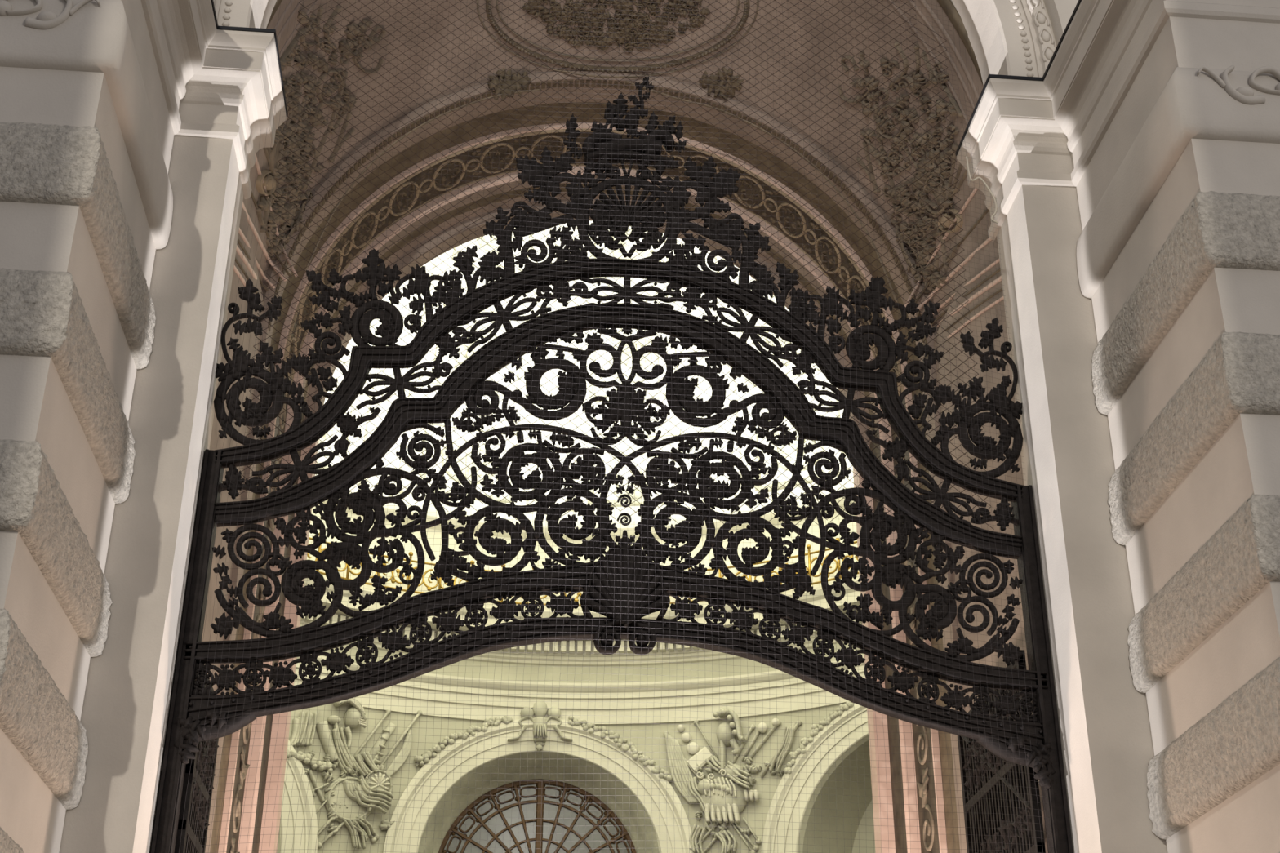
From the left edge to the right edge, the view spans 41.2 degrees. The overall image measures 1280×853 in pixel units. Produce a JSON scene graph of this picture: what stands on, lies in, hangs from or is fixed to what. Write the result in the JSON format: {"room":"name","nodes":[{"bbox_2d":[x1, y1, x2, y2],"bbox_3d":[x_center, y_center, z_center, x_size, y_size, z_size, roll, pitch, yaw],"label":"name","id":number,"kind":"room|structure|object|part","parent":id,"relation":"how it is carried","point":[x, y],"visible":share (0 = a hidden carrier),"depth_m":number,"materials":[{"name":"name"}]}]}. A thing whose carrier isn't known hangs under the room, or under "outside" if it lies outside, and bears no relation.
{"room":"palace gateway","nodes":[
{"label":"palace gateway","id":0,"kind":"room"},
{"bbox_2d":[0,0,244,852],"bbox_3d":[-5.569,1.252,10.781,4.723,10.820,3.008,3,-27,-4],"label":"wall","id":1,"kind":"structure","parent":0,"point":[119,230],"depth_m":11.26,"materials":[{"name":"stone"}]},
{"bbox_2d":[0,0,100,29],"bbox_3d":[-3.956,-2.778,11.345,0.687,0.341,0.100,3,-27,-4],"label":"leaf ornament","id":2,"kind":"object","parent":1,"relation":"attached to","point":[46,20],"visible":1,"depth_m":11.29,"materials":[{"name":"stone"}]},
{"bbox_2d":[141,0,286,199],"bbox_3d":[-5.413,-3.170,13.036,4.972,0.910,3.242,3,-27,-4],"label":"trim","id":3,"kind":"structure","parent":1,"relation":"attached to","point":[216,83],"depth_m":13.80,"materials":[{"name":"stone"}]},
{"bbox_2d":[210,0,288,116],"bbox_3d":[-4.644,-4.014,12.380,5.949,0.030,2.483,20,-33,-33],"label":"strip","id":4,"kind":"object","parent":3,"relation":"on","point":[218,27],"visible":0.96,"depth_m":13.88,"materials":[{"name":"black metal"}]},
{"bbox_2d":[201,200,264,695],"bbox_3d":[-3.873,2.837,13.507,0.400,10.520,3.200,3,-27,-4],"label":"wall","id":5,"kind":"structure","parent":0,"point":[243,225],"depth_m":15.34,"materials":[{"name":"paint"}]},
{"bbox_2d":[276,702,875,852],"bbox_3d":[-1.358,8.358,27.615,24.100,13.680,22.821,3,-27,-4],"label":"wall","id":6,"kind":"structure","parent":0,"point":[590,764],"depth_m":38.31,"materials":[{"name":"paint"}]},
{"bbox_2d":[286,750,333,773],"bbox_3d":[-7.218,7.280,37.154,1.131,0.414,0.212,17,-32,-29],"label":"garland","id":7,"kind":"object","parent":6,"relation":"attached to","point":[314,764],"visible":0.94,"depth_m":37.11,"materials":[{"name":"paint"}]},
{"bbox_2d":[288,697,422,849],"bbox_3d":[-6.344,7.652,37.550,3.078,3.404,0.548,13,-30,-23],"label":"trophy","id":8,"kind":"object","parent":6,"relation":"attached to","point":[349,717],"visible":0.94,"depth_m":37.46,"materials":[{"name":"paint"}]},
{"bbox_2d":[296,711,317,745],"bbox_3d":[-7.326,6.634,37.384,0.408,0.751,0.201,18,-32,-30],"label":"drapery","id":9,"kind":"object","parent":8,"relation":"hanging from","point":[304,729],"depth_m":37.36,"materials":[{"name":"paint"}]},
{"bbox_2d":[328,727,359,773],"bbox_3d":[-6.561,7.169,37.645,0.784,1.011,0.205,15,-31,-26],"label":"drapery","id":10,"kind":"object","parent":8,"relation":"hanging from","point":[338,757],"depth_m":37.59,"materials":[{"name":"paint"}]},
{"bbox_2d":[342,819,365,849],"bbox_3d":[-6.206,8.852,36.999,0.548,0.592,0.202,13,-30,-24],"label":"drapery","id":11,"kind":"object","parent":8,"relation":"hanging from","point":[353,828],"depth_m":37.00,"materials":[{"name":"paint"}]},
{"bbox_2d":[342,780,379,812],"bbox_3d":[-6.129,8.114,37.344,0.842,0.619,0.247,13,-30,-24],"label":"drapery","id":12,"kind":"object","parent":8,"relation":"hanging from","point":[365,791],"depth_m":37.26,"materials":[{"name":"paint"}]},
{"bbox_2d":[350,816,374,842],"bbox_3d":[-6.047,8.775,37.130,0.574,0.544,0.202,13,-30,-23],"label":"drapery","id":13,"kind":"object","parent":8,"relation":"hanging from","point":[368,828],"depth_m":37.08,"materials":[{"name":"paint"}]},
{"bbox_2d":[351,751,378,777],"bbox_3d":[-6.099,7.470,37.720,0.699,0.574,0.203,13,-30,-23],"label":"drapery","id":14,"kind":"object","parent":8,"relation":"hanging from","point":[360,764],"depth_m":37.68,"materials":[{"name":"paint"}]},
{"bbox_2d":[354,775,394,813],"bbox_3d":[-5.834,8.076,37.402,0.918,0.787,0.208,13,-30,-23],"label":"drapery","id":15,"kind":"object","parent":8,"relation":"hanging from","point":[381,780],"depth_m":37.37,"materials":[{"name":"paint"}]},
{"bbox_2d":[413,715,513,766],"bbox_3d":[-4.012,7.153,38.824,2.223,1.361,0.250,7,-28,-13],"label":"garland","id":16,"kind":"object","parent":6,"relation":"attached to","point":[420,761],"visible":0.91,"depth_m":38.78,"materials":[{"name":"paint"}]},
{"bbox_2d":[438,779,636,852],"bbox_3d":[-2.347,12.861,37.575,4.903,10.451,0.120,3,-27,-4],"label":"window","id":17,"kind":"structure","parent":6,"relation":"in","point":[552,826],"depth_m":39.45,"materials":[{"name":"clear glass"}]},
{"bbox_2d":[507,699,571,751],"bbox_3d":[-2.290,6.883,39.296,1.495,1.234,0.442,3,-27,-4],"label":"keystone palmette","id":18,"kind":"object","parent":6,"relation":"attached to","point":[540,732],"visible":0.94,"depth_m":39.29,"materials":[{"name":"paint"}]},
{"bbox_2d":[293,577,865,724],"bbox_3d":[-1.254,0.900,30.608,21.800,2.520,21.350,3,-27,-4],"label":"trim","id":19,"kind":"structure","parent":6,"relation":"attached to","point":[526,695],"depth_m":39.47,"materials":[{"name":"paint"}]},
{"bbox_2d":[306,532,858,606],"bbox_3d":[-1.837,2.255,37.241,18.944,1.005,6.676,3,-27,-4],"label":"gallery railing","id":20,"kind":"object","parent":19,"relation":"on","point":[808,546],"visible":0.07,"depth_m":39.17,"materials":[{"name":"gold metal"}]},
{"bbox_3d":[-6.959,2.911,38.587,0.766,0.980,0.120,17,-32,-29],"label":"scroll panel","id":21,"kind":"part","parent":20,"relation":"part of","materials":[{"name":"gold metal"}]},
{"bbox_3d":[-6.339,3.095,38.937,0.766,0.980,0.120,14,-30,-25],"label":"scroll panel","id":22,"kind":"part","parent":20,"relation":"part of","materials":[{"name":"gold metal"}]},
{"bbox_3d":[-5.694,3.260,39.251,0.766,0.980,0.120,12,-30,-22],"label":"scroll panel","id":23,"kind":"part","parent":20,"relation":"part of","materials":[{"name":"gold metal"}]},
{"bbox_3d":[-5.024,3.402,39.519,0.766,0.980,0.120,10,-29,-18],"label":"scroll panel","id":24,"kind":"part","parent":20,"relation":"part of","materials":[{"name":"gold metal"}]},
{"bbox_3d":[-4.334,3.521,39.742,0.766,0.980,0.120,8,-28,-14],"label":"scroll panel","id":25,"kind":"part","parent":20,"relation":"part of","materials":[{"name":"gold metal"}]},
{"bbox_3d":[-1.444,3.757,40.173,0.766,0.980,0.120,0,-27,1],"label":"scroll panel","id":26,"kind":"part","parent":20,"relation":"part of","materials":[{"name":"gold metal"}]},
{"bbox_3d":[2.166,3.502,39.643,0.766,0.980,0.120,-10,-29,19],"label":"scroll panel","id":27,"kind":"part","parent":20,"relation":"part of","materials":[{"name":"gold metal"}]},
{"bbox_3d":[2.849,3.379,39.399,0.766,0.980,0.120,-12,-30,23],"label":"scroll panel","id":28,"kind":"part","parent":20,"relation":"part of","materials":[{"name":"gold metal"}]},
{"bbox_3d":[3.509,3.233,39.110,0.766,0.980,0.120,-15,-31,26],"label":"scroll panel","id":29,"kind":"part","parent":20,"relation":"part of","materials":[{"name":"gold metal"}]},
{"bbox_3d":[4.144,3.065,38.779,0.766,0.980,0.120,-17,-32,30],"label":"scroll panel","id":30,"kind":"part","parent":20,"relation":"part of","materials":[{"name":"gold metal"}]},
{"bbox_3d":[4.751,2.877,38.408,0.766,0.980,0.120,-20,-33,34],"label":"scroll panel","id":31,"kind":"part","parent":20,"relation":"part of","materials":[{"name":"gold metal"}]},
{"bbox_2d":[567,715,672,783],"bbox_3d":[-0.463,7.418,39.058,2.429,1.665,0.260,-2,-27,4],"label":"garland","id":32,"kind":"object","parent":6,"relation":"attached to","point":[663,774],"visible":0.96,"depth_m":39.06,"materials":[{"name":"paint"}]},
{"bbox_2d":[663,706,801,852],"bbox_3d":[2.089,7.947,38.205,3.247,3.358,0.711,-11,-29,21],"label":"trophy","id":33,"kind":"object","parent":6,"relation":"attached to","point":[677,759],"visible":0.94,"depth_m":38.16,"materials":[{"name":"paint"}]},
{"bbox_2d":[686,774,705,813],"bbox_3d":[1.392,8.255,38.205,0.713,0.882,0.203,-7,-28,13],"label":"drapery","id":34,"kind":"object","parent":33,"relation":"hanging from","point":[693,798],"depth_m":38.24,"materials":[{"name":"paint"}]},
{"bbox_2d":[689,824,706,852],"bbox_3d":[1.289,9.184,37.847,0.385,0.683,0.201,-6,-28,12],"label":"drapery","id":35,"kind":"object","parent":33,"relation":"hanging from","point":[696,830],"depth_m":37.83,"materials":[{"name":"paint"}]},
{"bbox_3d":[1.381,7.570,38.725,0.631,0.586,0.163,-6,-28,13],"label":"banner plate","id":36,"kind":"part","parent":33,"relation":"part of","materials":[{"name":"beige stone"}]},
{"bbox_2d":[704,755,726,772],"bbox_3d":[1.717,7.626,38.526,0.517,0.383,0.201,-7,-28,14],"label":"drapery","id":37,"kind":"object","parent":33,"relation":"hanging from","point":[708,759],"depth_m":38.50,"materials":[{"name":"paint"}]},
{"bbox_2d":[715,830,737,852],"bbox_3d":[1.899,9.191,37.654,0.483,0.548,0.201,-8,-28,15],"label":"drapery","id":38,"kind":"object","parent":33,"relation":"hanging from","point":[721,836],"depth_m":37.61,"materials":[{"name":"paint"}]},
{"bbox_2d":[726,760,751,789],"bbox_3d":[2.197,7.788,38.058,0.566,0.697,0.203,-9,-29,17],"label":"drapery","id":39,"kind":"object","parent":33,"relation":"hanging from","point":[733,775],"depth_m":38.05,"materials":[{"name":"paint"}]},
{"bbox_2d":[768,726,795,773],"bbox_3d":[3.179,7.234,38.124,0.648,1.026,0.204,-12,-30,22],"label":"drapery","id":40,"kind":"object","parent":33,"relation":"hanging from","point":[787,742],"depth_m":38.08,"materials":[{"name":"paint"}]},
{"bbox_2d":[783,701,853,773],"bbox_3d":[3.988,6.926,37.835,1.753,1.465,0.230,-14,-31,26],"label":"garland","id":41,"kind":"object","parent":6,"relation":"attached to","point":[815,728],"visible":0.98,"depth_m":37.85,"materials":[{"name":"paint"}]},
{"bbox_2d":[306,487,859,609],"bbox_3d":[-1.243,-1.330,31.759,21.700,2.500,21.252,3,-27,-4],"label":"wall","id":42,"kind":"structure","parent":0,"point":[814,530],"depth_m":40.61,"materials":[{"name":"paint"}]},
{"bbox_2d":[315,220,853,521],"bbox_3d":[-1.198,-7.405,34.718,21.555,11.212,21.427,3,-27,-4],"label":"sky","id":43,"kind":"structure","parent":0,"point":[668,425],"depth_m":42.00,"materials":[{"name":"paint"}]},
{"bbox_2d":[204,70,967,852],"bbox_3d":[-0.486,2.683,16.749,7.000,13.800,2.325,3,-27,-4],"label":"archway","id":44,"kind":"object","parent":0,"point":[891,829],"depth_m":18.73,"materials":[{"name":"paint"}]},
{"bbox_2d":[233,0,1004,337],"bbox_3d":[-0.225,-3.076,16.772,7.000,4.992,2.981,3,-27,-4],"label":"ceiling","id":45,"kind":"structure","parent":0,"point":[961,33],"depth_m":17.89,"materials":[{"name":"paint"}]},
{"bbox_2d":[255,4,385,259],"bbox_3d":[-3.154,-3.103,16.817,1.138,2.305,2.418,3,-27,-4],"label":"ornament","id":46,"kind":"object","parent":45,"relation":"attached to","point":[272,153],"visible":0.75,"depth_m":16.95,"materials":[{"name":"beige stone"}]},
{"bbox_2d":[487,68,530,101],"bbox_3d":[-1.433,-3.743,18.606,0.474,0.437,0.136,3,-27,-4],"label":"leaf","id":47,"kind":"object","parent":45,"relation":"attached to","point":[503,76],"visible":0.87,"depth_m":18.59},
{"bbox_2d":[239,0,994,529],"bbox_3d":[-0.131,-2.266,15.109,6.073,6.913,0.084,3,-27,-4],"label":"net","id":48,"kind":"object","parent":45,"relation":"hanging from","point":[302,0],"visible":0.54,"depth_m":15.18,"materials":[{"name":"black metal"}]},
{"bbox_2d":[476,0,759,78],"bbox_3d":[-0.270,-4.324,18.426,2.984,0.522,1.188,3,-27,-4],"label":"ceiling medallion","id":49,"kind":"object","parent":45,"relation":"attached to","point":[594,21],"visible":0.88,"depth_m":18.48,"materials":[{"name":"paint"}]},
{"bbox_3d":[-0.096,-4.144,15.754,6.818,4.029,0.180,3,-27,-4],"label":"olive moulding","id":50,"kind":"part","parent":45,"relation":"part of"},
{"bbox_2d":[698,66,743,100],"bbox_3d":[0.895,-3.782,18.750,0.488,0.278,0.343,3,-27,-4],"label":"leaf","id":51,"kind":"object","parent":45,"relation":"attached to","point":[713,85],"visible":0.8,"depth_m":18.75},
{"bbox_2d":[838,40,967,293],"bbox_3d":[2.647,-2.792,17.303,1.137,2.361,2.318,3,-27,-4],"label":"ornament","id":52,"kind":"object","parent":45,"relation":"attached to","point":[880,130],"visible":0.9,"depth_m":17.42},
{"bbox_2d":[933,221,1048,852],"bbox_3d":[3.337,3.166,14.074,0.400,10.520,3.200,3,-27,-4],"label":"wall","id":53,"kind":"structure","parent":0,"point":[978,642],"depth_m":15.73,"materials":[{"name":"paint"}]},
{"bbox_2d":[1072,0,1078,6],"bbox_3d":[-0.016,-5.539,15.534,17.160,5.700,0.001,3,-27,-4],"label":"wall","id":54,"kind":"structure","parent":0,"point":[1075,2],"depth_m":14.99,"materials":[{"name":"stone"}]},
{"bbox_2d":[213,0,1075,85],"bbox_3d":[-0.053,-4.744,15.549,7.800,4.300,0.800,3,-27,-4],"label":"trim","id":55,"kind":"structure","parent":54,"relation":"attached to","point":[1014,37],"depth_m":14.96,"materials":[{"name":"stone"}]},
{"bbox_2d":[996,16,1279,852],"bbox_3d":[5.575,1.761,11.658,4.710,10.820,3.004,3,-27,-4],"label":"wall","id":56,"kind":"structure","parent":0,"point":[1142,298],"depth_m":11.97,"materials":[{"name":"stone"}]},
{"bbox_2d":[965,155,998,223],"bbox_3d":[2.761,-1.910,13.753,0.218,0.643,0.016,3,-27,-4],"label":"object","id":57,"kind":"object","parent":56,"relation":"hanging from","point":[966,158],"visible":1,"depth_m":13.77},
{"bbox_2d":[956,0,1279,239],"bbox_3d":[5.470,-2.674,13.892,4.972,0.910,3.242,3,-27,-4],"label":"trim","id":58,"kind":"structure","parent":56,"relation":"attached to","point":[1047,132],"depth_m":14.07,"materials":[{"name":"stone"}]},
{"bbox_2d":[955,0,1081,155],"bbox_3d":[4.892,-3.579,13.130,5.949,0.030,2.483,-13,-30,25],"label":"strip","id":59,"kind":"object","parent":58,"relation":"on","point":[993,76],"visible":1,"depth_m":14.37,"materials":[{"name":"black metal"}]},
{"bbox_2d":[1196,65,1279,104],"bbox_3d":[4.264,-2.404,11.992,0.687,0.341,0.100,3,-27,-4],"label":"leaf ornament","id":60,"kind":"object","parent":56,"relation":"attached to","point":[1244,95],"visible":1,"depth_m":11.97,"materials":[{"name":"stone"}]},
{"label":"floor","id":61,"kind":"structure","parent":0,"visible":0},
{"bbox_2d":[150,76,1072,852],"bbox_3d":[-0.121,1.891,12.517,6.507,11.326,0.276,3,-27,-4],"label":"gate overthrow","id":62,"kind":"object","parent":61,"relation":"on","point":[185,728],"visible":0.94,"depth_m":13.28,"materials":[{"name":"metal"}]},
{"bbox_3d":[-3.277,3.473,11.336,0.119,7.405,0.030,3,-27,-4],"label":"moulding","id":63,"kind":"part","parent":62,"relation":"part of","materials":[{"name":"metal"}]},
{"bbox_3d":[-3.284,3.507,11.414,0.135,7.414,0.140,3,-27,-4],"label":"post","id":64,"kind":"part","parent":62,"relation":"part of","materials":[{"name":"metal"}]},
{"bbox_2d":[174,671,219,852],"bbox_3d":[-3.248,4.498,11.573,0.072,5.700,0.941,3,-27,-4],"label":"gate leaf","id":65,"kind":"object","parent":62,"relation":"attached to","point":[204,748],"visible":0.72,"depth_m":12.37,"materials":[{"name":"metal"}]},
{"bbox_3d":[-1.696,1.338,12.610,3.185,0.923,0.040,3,-27,-4],"label":"moulding","id":66,"kind":"part","parent":62,"relation":"part of","materials":[{"name":"metal"}]},
{"bbox_3d":[-1.702,1.357,12.657,3.183,0.940,0.090,3,-27,-4],"label":"rail","id":67,"kind":"part","parent":62,"relation":"part of","materials":[{"name":"metal"}]},
{"bbox_3d":[-1.679,1.811,12.425,3.133,0.979,0.090,3,-27,-4],"label":"rail","id":68,"kind":"part","parent":62,"relation":"part of","materials":[{"name":"metal"}]},
{"bbox_3d":[-1.673,1.788,12.381,3.131,0.971,0.040,3,-27,-4],"label":"moulding","id":69,"kind":"part","parent":62,"relation":"part of","materials":[{"name":"metal"}]},
{"bbox_3d":[-1.651,-0.145,13.380,3.106,2.098,0.040,3,-27,-4],"label":"moulding","id":70,"kind":"part","parent":62,"relation":"part of","materials":[{"name":"metal"}]},
{"bbox_3d":[-1.679,-0.531,13.633,3.158,2.043,0.090,3,-27,-4],"label":"rail","id":71,"kind":"part","parent":62,"relation":"part of","materials":[{"name":"metal"}]},
{"bbox_3d":[-1.675,-0.554,13.589,3.158,2.036,0.040,3,-27,-4],"label":"moulding","id":72,"kind":"part","parent":62,"relation":"part of","materials":[{"name":"metal"}]},
{"bbox_3d":[-1.655,-0.123,13.425,3.105,2.098,0.090,3,-27,-4],"label":"arch rail","id":73,"kind":"part","parent":62,"relation":"part of","materials":[{"name":"metal"}]},
{"bbox_2d":[171,0,1053,852],"bbox_3d":[-0.080,-0.672,13.736,6.428,10.024,0.247,3,-27,-4],"label":"net","id":74,"kind":"object","parent":62,"relation":"attached to","point":[390,2],"visible":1,"depth_m":13.24,"materials":[{"name":"black metal"}]},
{"bbox_3d":[-0.098,-2.446,14.811,0.814,0.645,0.180,3,-27,-4],"label":"crown","id":75,"kind":"part","parent":62,"relation":"part of","materials":[{"name":"metal"}]},
{"bbox_3d":[1.465,-0.388,13.880,3.158,2.043,0.090,3,-27,-4],"label":"rail","id":76,"kind":"part","parent":62,"relation":"part of","materials":[{"name":"metal"}]},
{"bbox_3d":[1.437,0.018,13.668,3.105,2.098,0.090,3,-27,-4],"label":"arch rail","id":77,"kind":"part","parent":62,"relation":"part of","materials":[{"name":"metal"}]},
{"bbox_3d":[1.441,-0.004,13.624,3.106,2.098,0.040,3,-27,-4],"label":"moulding","id":78,"kind":"part","parent":62,"relation":"part of","materials":[{"name":"metal"}]},
{"bbox_3d":[1.470,-0.411,13.836,3.158,2.036,0.040,3,-27,-4],"label":"moulding","id":79,"kind":"part","parent":62,"relation":"part of","materials":[{"name":"metal"}]},
{"bbox_3d":[1.441,1.953,12.670,3.133,0.979,0.090,3,-27,-4],"label":"rail","id":80,"kind":"part","parent":62,"relation":"part of","materials":[{"name":"metal"}]},
{"bbox_3d":[1.444,1.930,12.626,3.131,0.971,0.040,3,-27,-4],"label":"moulding","id":81,"kind":"part","parent":62,"relation":"part of","materials":[{"name":"metal"}]},
{"bbox_3d":[1.468,1.501,12.906,3.183,0.940,0.090,3,-27,-4],"label":"rail","id":82,"kind":"part","parent":62,"relation":"part of","materials":[{"name":"metal"}]},
{"bbox_3d":[1.472,1.483,12.859,3.185,0.923,0.040,3,-27,-4],"label":"moulding","id":83,"kind":"part","parent":62,"relation":"part of","materials":[{"name":"metal"}]},
{"bbox_2d":[957,649,1045,852],"bbox_3d":[2.825,4.824,12.528,0.072,6.050,1.830,3,-27,-4],"label":"gate leaf","id":84,"kind":"object","parent":62,"relation":"attached to","point":[975,824],"visible":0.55,"depth_m":13.44,"materials":[{"name":"metal"}]},
{"bbox_3d":[3.025,3.795,11.910,0.135,7.414,0.140,3,-27,-4],"label":"post","id":85,"kind":"part","parent":62,"relation":"part of","materials":[{"name":"metal"}]},
{"bbox_3d":[3.032,3.760,11.832,0.119,7.405,0.030,3,-27,-4],"label":"moulding","id":86,"kind":"part","parent":62,"relation":"part of","materials":[{"name":"metal"}]}
]}

